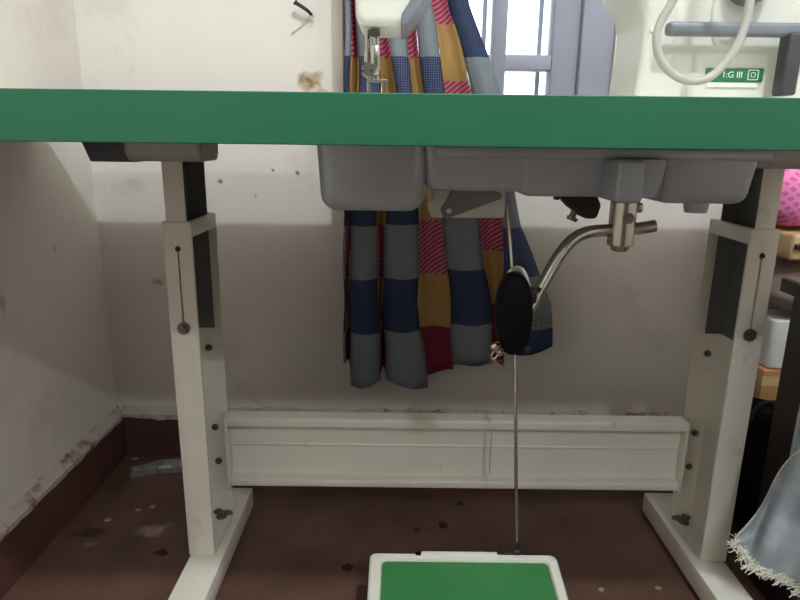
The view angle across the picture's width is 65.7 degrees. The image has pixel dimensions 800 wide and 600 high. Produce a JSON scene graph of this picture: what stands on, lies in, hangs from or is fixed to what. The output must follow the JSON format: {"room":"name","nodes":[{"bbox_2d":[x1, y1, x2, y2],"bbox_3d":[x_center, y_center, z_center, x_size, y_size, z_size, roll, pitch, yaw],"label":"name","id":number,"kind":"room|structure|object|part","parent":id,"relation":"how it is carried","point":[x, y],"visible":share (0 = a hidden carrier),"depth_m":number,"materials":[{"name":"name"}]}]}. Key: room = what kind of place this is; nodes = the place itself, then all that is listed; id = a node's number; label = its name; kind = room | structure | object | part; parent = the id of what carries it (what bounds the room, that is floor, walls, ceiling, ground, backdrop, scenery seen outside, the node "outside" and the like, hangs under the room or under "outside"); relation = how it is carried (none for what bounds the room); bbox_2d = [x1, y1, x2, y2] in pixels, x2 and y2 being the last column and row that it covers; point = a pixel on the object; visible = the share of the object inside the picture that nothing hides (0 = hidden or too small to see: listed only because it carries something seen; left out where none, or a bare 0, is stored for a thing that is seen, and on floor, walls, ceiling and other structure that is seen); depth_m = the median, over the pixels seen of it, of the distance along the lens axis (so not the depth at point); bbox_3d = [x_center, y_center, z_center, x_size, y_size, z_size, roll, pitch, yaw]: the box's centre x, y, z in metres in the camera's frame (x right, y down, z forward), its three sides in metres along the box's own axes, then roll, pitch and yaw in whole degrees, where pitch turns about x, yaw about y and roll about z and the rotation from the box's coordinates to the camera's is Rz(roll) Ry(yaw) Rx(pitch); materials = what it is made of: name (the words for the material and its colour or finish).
{"room":"sewing room","nodes":[
{"label":"sewing room","id":0,"kind":"room"},
{"bbox_2d":[0,0,117,514],"bbox_3d":[-0.711,-0.450,-0.791,0.168,2.650,3.890,1,14,0],"label":"wall","id":1,"kind":"structure","parent":0,"point":[57,376],"depth_m":1.10,"materials":[{"name":"beige paint"}]},
{"bbox_2d":[0,406,127,598],"bbox_3d":[-0.632,0.778,-0.474,0.020,0.116,3.889,1,14,0],"label":"baseboard","id":2,"kind":"structure","parent":1,"relation":"attached to","point":[31,523],"depth_m":1.12,"materials":[{"name":"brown paint"}]},
{"bbox_2d":[0,454,765,599],"bbox_3d":[0.414,0.859,-0.347,2.450,0.080,4.100,1,14,0],"label":"floor","id":3,"kind":"structure","parent":0,"point":[294,543],"depth_m":1.12,"materials":[{"name":"brown wood"}]},
{"bbox_2d":[130,458,181,476],"bbox_3d":[-0.476,0.361,1.352,0.207,0.011,0.048,-2,15,-10],"label":"metal strip","id":4,"kind":"object","parent":3,"relation":"on","point":[168,465],"visible":0.57,"depth_m":1.34,"materials":[{"name":"metal"}]},
{"bbox_2d":[154,548,167,554],"bbox_3d":[-0.414,0.438,1.075,0.017,0.004,0.020,-13,20,-42],"label":"crumb","id":5,"kind":"object","parent":3,"relation":"on","point":[162,551],"visible":1,"depth_m":1.07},
{"bbox_2d":[341,563,353,571],"bbox_3d":[-0.090,0.450,1.044,0.017,0.005,0.018,13,19,40],"label":"crumb","id":6,"kind":"object","parent":3,"relation":"on","point":[347,567],"visible":1,"depth_m":1.04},
{"bbox_2d":[0,88,799,599],"bbox_3d":[0.024,0.125,0.848,1.284,0.733,0.620,1,14,0],"label":"table","id":7,"kind":"object","parent":3,"relation":"on","point":[696,455],"visible":0.98,"depth_m":0.95,"materials":[{"name":"laminate"}]},
{"bbox_3d":[-0.315,-0.074,0.931,0.030,0.270,0.098,1,15,0],"label":"post","id":8,"kind":"part","parent":7,"relation":"part of","materials":[{"name":"white metal"}]},
{"bbox_3d":[-0.317,0.137,0.993,0.042,0.540,0.122,1,15,0],"label":"leg","id":9,"kind":"part","parent":7,"relation":"part of","materials":[{"name":"beige paint"}]},
{"bbox_3d":[-0.294,0.257,1.069,0.005,0.131,0.032,1,15,0],"label":"plate","id":10,"kind":"part","parent":7,"relation":"part of","materials":[{"name":"beige paint"}]},
{"bbox_2d":[427,187,504,217],"bbox_3d":[0.100,-0.182,0.943,0.114,0.107,0.142,1,14,0],"label":"bracket","id":11,"kind":"object","parent":7,"relation":"attached to","point":[444,204],"visible":0.46,"depth_m":0.90,"materials":[{"name":"beige metal"}]},
{"bbox_3d":[0.103,-0.143,0.897,0.088,0.050,0.009,1,15,0],"label":"lever","id":12,"kind":"part","parent":11,"relation":"part of","materials":[{"name":"grey paint"}]},
{"bbox_2d":[367,201,567,599],"bbox_3d":[0.096,0.172,0.807,0.756,0.569,0.321,1,14,0],"label":"foot treadle","id":13,"kind":"object","parent":7,"relation":"attached to","point":[424,575],"visible":0.92,"depth_m":0.89,"materials":[{"name":"white metal"}]},
{"bbox_3d":[0.093,0.433,0.827,0.278,0.055,0.228,1,15,0],"label":"frame","id":14,"kind":"part","parent":13,"relation":"part of","materials":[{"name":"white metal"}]},
{"bbox_3d":[0.095,0.431,0.829,0.246,0.039,0.196,1,15,0],"label":"tread plate","id":15,"kind":"part","parent":13,"relation":"part of","materials":[{"name":"green rubber"}]},
{"bbox_3d":[0.167,0.118,0.911,0.009,0.513,0.099,-4,15,-17],"label":"pull rod","id":16,"kind":"part","parent":13,"relation":"part of","materials":[{"name":"metal"}]},
{"bbox_2d":[317,145,772,221],"bbox_3d":[0.145,-0.135,0.715,0.465,0.083,0.228,1,14,0],"label":"pan","id":17,"kind":"object","parent":7,"relation":"hanging from","point":[358,178],"visible":0.9,"depth_m":0.64,"materials":[{"name":"grey metal"}]},
{"bbox_2d":[490,201,657,359],"bbox_3d":[0.178,-0.019,0.636,0.172,0.162,0.033,-3,15,-16],"label":"knee lifter","id":18,"kind":"object","parent":17,"relation":"attached to","point":[516,301],"visible":0.96,"depth_m":0.62,"materials":[{"name":"metal"}]},
{"bbox_3d":[0.193,-0.034,0.640,0.140,0.097,0.024,-2,15,-10],"label":"bent rod","id":19,"kind":"part","parent":18,"relation":"part of","materials":[{"name":"metal"}]},
{"bbox_3d":[0.202,-0.108,0.697,0.041,0.030,0.025,1,15,0],"label":"trip lever","id":20,"kind":"part","parent":17,"relation":"part of","materials":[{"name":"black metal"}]},
{"bbox_2d":[425,146,757,203],"bbox_3d":[0.198,-0.151,0.728,0.352,0.058,0.183,1,15,0],"label":"tray","id":21,"kind":"object","parent":17,"relation":"on","point":[569,175],"depth_m":0.64,"materials":[{"name":"grey plastic"}]},
{"bbox_2d":[356,0,799,97],"bbox_3d":[0.222,-0.359,0.719,0.635,0.270,0.147,1,14,0],"label":"sewing machine","id":22,"kind":"object","parent":7,"relation":"on","point":[696,35],"visible":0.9,"depth_m":0.70,"materials":[{"name":"white metal"}]},
{"bbox_3d":[0.022,-0.344,0.729,0.042,0.055,0.100,1,15,0],"label":"arm","id":23,"kind":"part","parent":22,"relation":"part of","materials":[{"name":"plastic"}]},
{"bbox_2d":[652,0,754,85],"bbox_3d":[0.298,-0.329,0.636,0.095,0.213,0.088,1,14,0],"label":"tube","id":24,"kind":"object","parent":22,"relation":"attached to","point":[660,59],"visible":1,"depth_m":0.61,"materials":[{"name":"white plastic"}]},
{"bbox_3d":[0.381,-0.295,0.680,0.186,0.014,0.034,1,15,0],"label":"reverse lever","id":25,"kind":"part","parent":22,"relation":"part of","materials":[{"name":"grey metal"}]},
{"bbox_3d":[0.378,-0.255,0.702,0.065,0.014,0.004,1,15,0],"label":"label plate","id":26,"kind":"part","parent":22,"relation":"part of","materials":[{"name":"green plastic"}]},
{"bbox_3d":[0.484,0.267,1.069,0.005,0.131,0.032,1,15,0],"label":"plate","id":27,"kind":"part","parent":7,"relation":"part of","materials":[{"name":"beige paint"}]},
{"bbox_3d":[0.509,0.147,0.993,0.042,0.540,0.122,1,15,0],"label":"leg","id":28,"kind":"part","parent":7,"relation":"part of","materials":[{"name":"beige paint"}]},
{"bbox_3d":[0.513,-0.064,0.931,0.030,0.270,0.098,1,15,0],"label":"post","id":29,"kind":"part","parent":7,"relation":"part of","materials":[{"name":"white metal"}]},
{"bbox_2d":[439,521,447,528],"bbox_3d":[0.081,0.421,1.163,0.016,0.005,0.020,1,14,0],"label":"crumb","id":30,"kind":"object","parent":3,"relation":"on","point":[442,524],"visible":1,"depth_m":1.16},
{"bbox_2d":[733,397,775,526],"bbox_3d":[0.679,0.285,1.148,0.212,0.288,0.207,1,14,0],"label":"bag","id":31,"kind":"object","parent":3,"relation":"on","point":[757,439],"depth_m":1.09,"materials":[{"name":"plastic"}]},
{"bbox_3d":[0.615,0.202,1.037,0.082,0.073,0.008,1,14,0],"label":"cable coil","id":32,"kind":"part","parent":31,"relation":"part of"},
{"bbox_2d":[746,277,799,599],"bbox_3d":[0.856,0.291,0.695,0.582,0.509,0.605,1,14,0],"label":"chair","id":33,"kind":"object","parent":3,"relation":"on","point":[787,403],"visible":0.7,"depth_m":0.94,"materials":[{"name":"fabric"}]},
{"bbox_2d":[725,405,799,597],"bbox_3d":[0.549,0.225,0.745,0.078,0.429,0.293,-2,15,-12],"label":"cloth","id":34,"kind":"object","parent":33,"relation":"hanging from","point":[769,543],"visible":1,"depth_m":0.86,"materials":[{"name":"blue fabric"}]},
{"bbox_3d":[0.545,0.220,0.743,0.046,0.415,0.290,-3,15,-12],"label":"leg panel","id":35,"kind":"part","parent":34,"relation":"part of","materials":[{"name":"fabric"}]},
{"bbox_3d":[0.884,0.309,1.335,0.325,0.155,0.106,1,14,0],"label":"cardboard box","id":36,"kind":"object","parent":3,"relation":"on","visible":0},
{"bbox_2d":[753,363,780,399],"bbox_3d":[0.882,0.181,1.302,0.313,0.106,0.106,1,14,0],"label":"cardboard box","id":37,"kind":"object","parent":36,"relation":"on","point":[767,379],"visible":0.26,"depth_m":1.25,"materials":[{"name":"brown cardboard"}]},
{"bbox_2d":[759,309,790,368],"bbox_3d":[0.878,0.080,1.275,0.282,0.102,0.095,1,14,0],"label":"plastic tub","id":38,"kind":"object","parent":37,"relation":"on","point":[777,321],"visible":0.48,"depth_m":1.24,"materials":[{"name":"white plastic"}]},
{"bbox_2d":[769,260,799,310],"bbox_3d":[0.900,-0.026,1.220,0.394,0.130,0.164,1,14,0],"label":"cloth bundle","id":39,"kind":"object","parent":38,"relation":"on","point":[790,268],"visible":0.47,"depth_m":1.19,"materials":[{"name":"fabric"}]},
{"bbox_2d":[73,0,791,412],"bbox_3d":[0.437,-0.949,1.194,2.450,2.650,0.210,1,14,0],"label":"wall","id":40,"kind":"structure","parent":0,"point":[624,323],"depth_m":1.31,"materials":[{"name":"beige paint"}]},
{"bbox_2d":[291,0,313,33],"bbox_3d":[-0.186,-0.539,1.181,0.045,0.057,0.023,-1,15,-6],"label":"nail","id":41,"kind":"object","parent":40,"relation":"attached to","point":[296,2],"visible":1,"depth_m":1.17,"materials":[{"name":"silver metal"}]},
{"bbox_2d":[122,405,683,454],"bbox_3d":[0.436,0.306,1.400,2.120,0.116,0.020,1,14,0],"label":"baseboard","id":42,"kind":"structure","parent":40,"relation":"attached to","point":[149,430],"depth_m":1.39,"materials":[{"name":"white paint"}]},
{"bbox_2d":[343,0,614,95],"bbox_3d":[0.157,-0.848,1.164,0.530,0.978,0.080,1,14,0],"label":"window","id":43,"kind":"structure","parent":40,"relation":"in","point":[578,59],"depth_m":1.23,"materials":[{"name":"blue paint"}]},
{"bbox_2d":[775,224,799,259],"bbox_3d":[1.077,-0.113,1.201,0.750,0.048,0.188,1,14,0],"label":"wall shelf","id":44,"kind":"object","parent":40,"relation":"attached to","point":[789,236],"visible":0.46,"depth_m":1.13,"materials":[{"name":"beige wood"}]},
{"bbox_2d":[776,169,799,225],"bbox_3d":[0.985,-0.200,1.170,0.655,0.125,0.163,1,14,0],"label":"quilt","id":45,"kind":"object","parent":44,"relation":"on","point":[788,214],"visible":0.26,"depth_m":1.11,"materials":[{"name":"fabric"}]},
{"bbox_3d":[0.161,-0.888,1.053,0.620,0.012,0.097,1,14,0],"label":"curtain rod","id":46,"kind":"object","parent":40,"relation":"attached to","visible":0},
{"bbox_2d":[343,0,552,388],"bbox_3d":[0.102,-0.344,1.146,0.425,1.086,0.068,2,15,5],"label":"curtain","id":47,"kind":"object","parent":46,"relation":"hanging from","point":[454,279],"visible":0.61,"depth_m":1.21,"materials":[{"name":"multicoloured fabric"}]}
]}

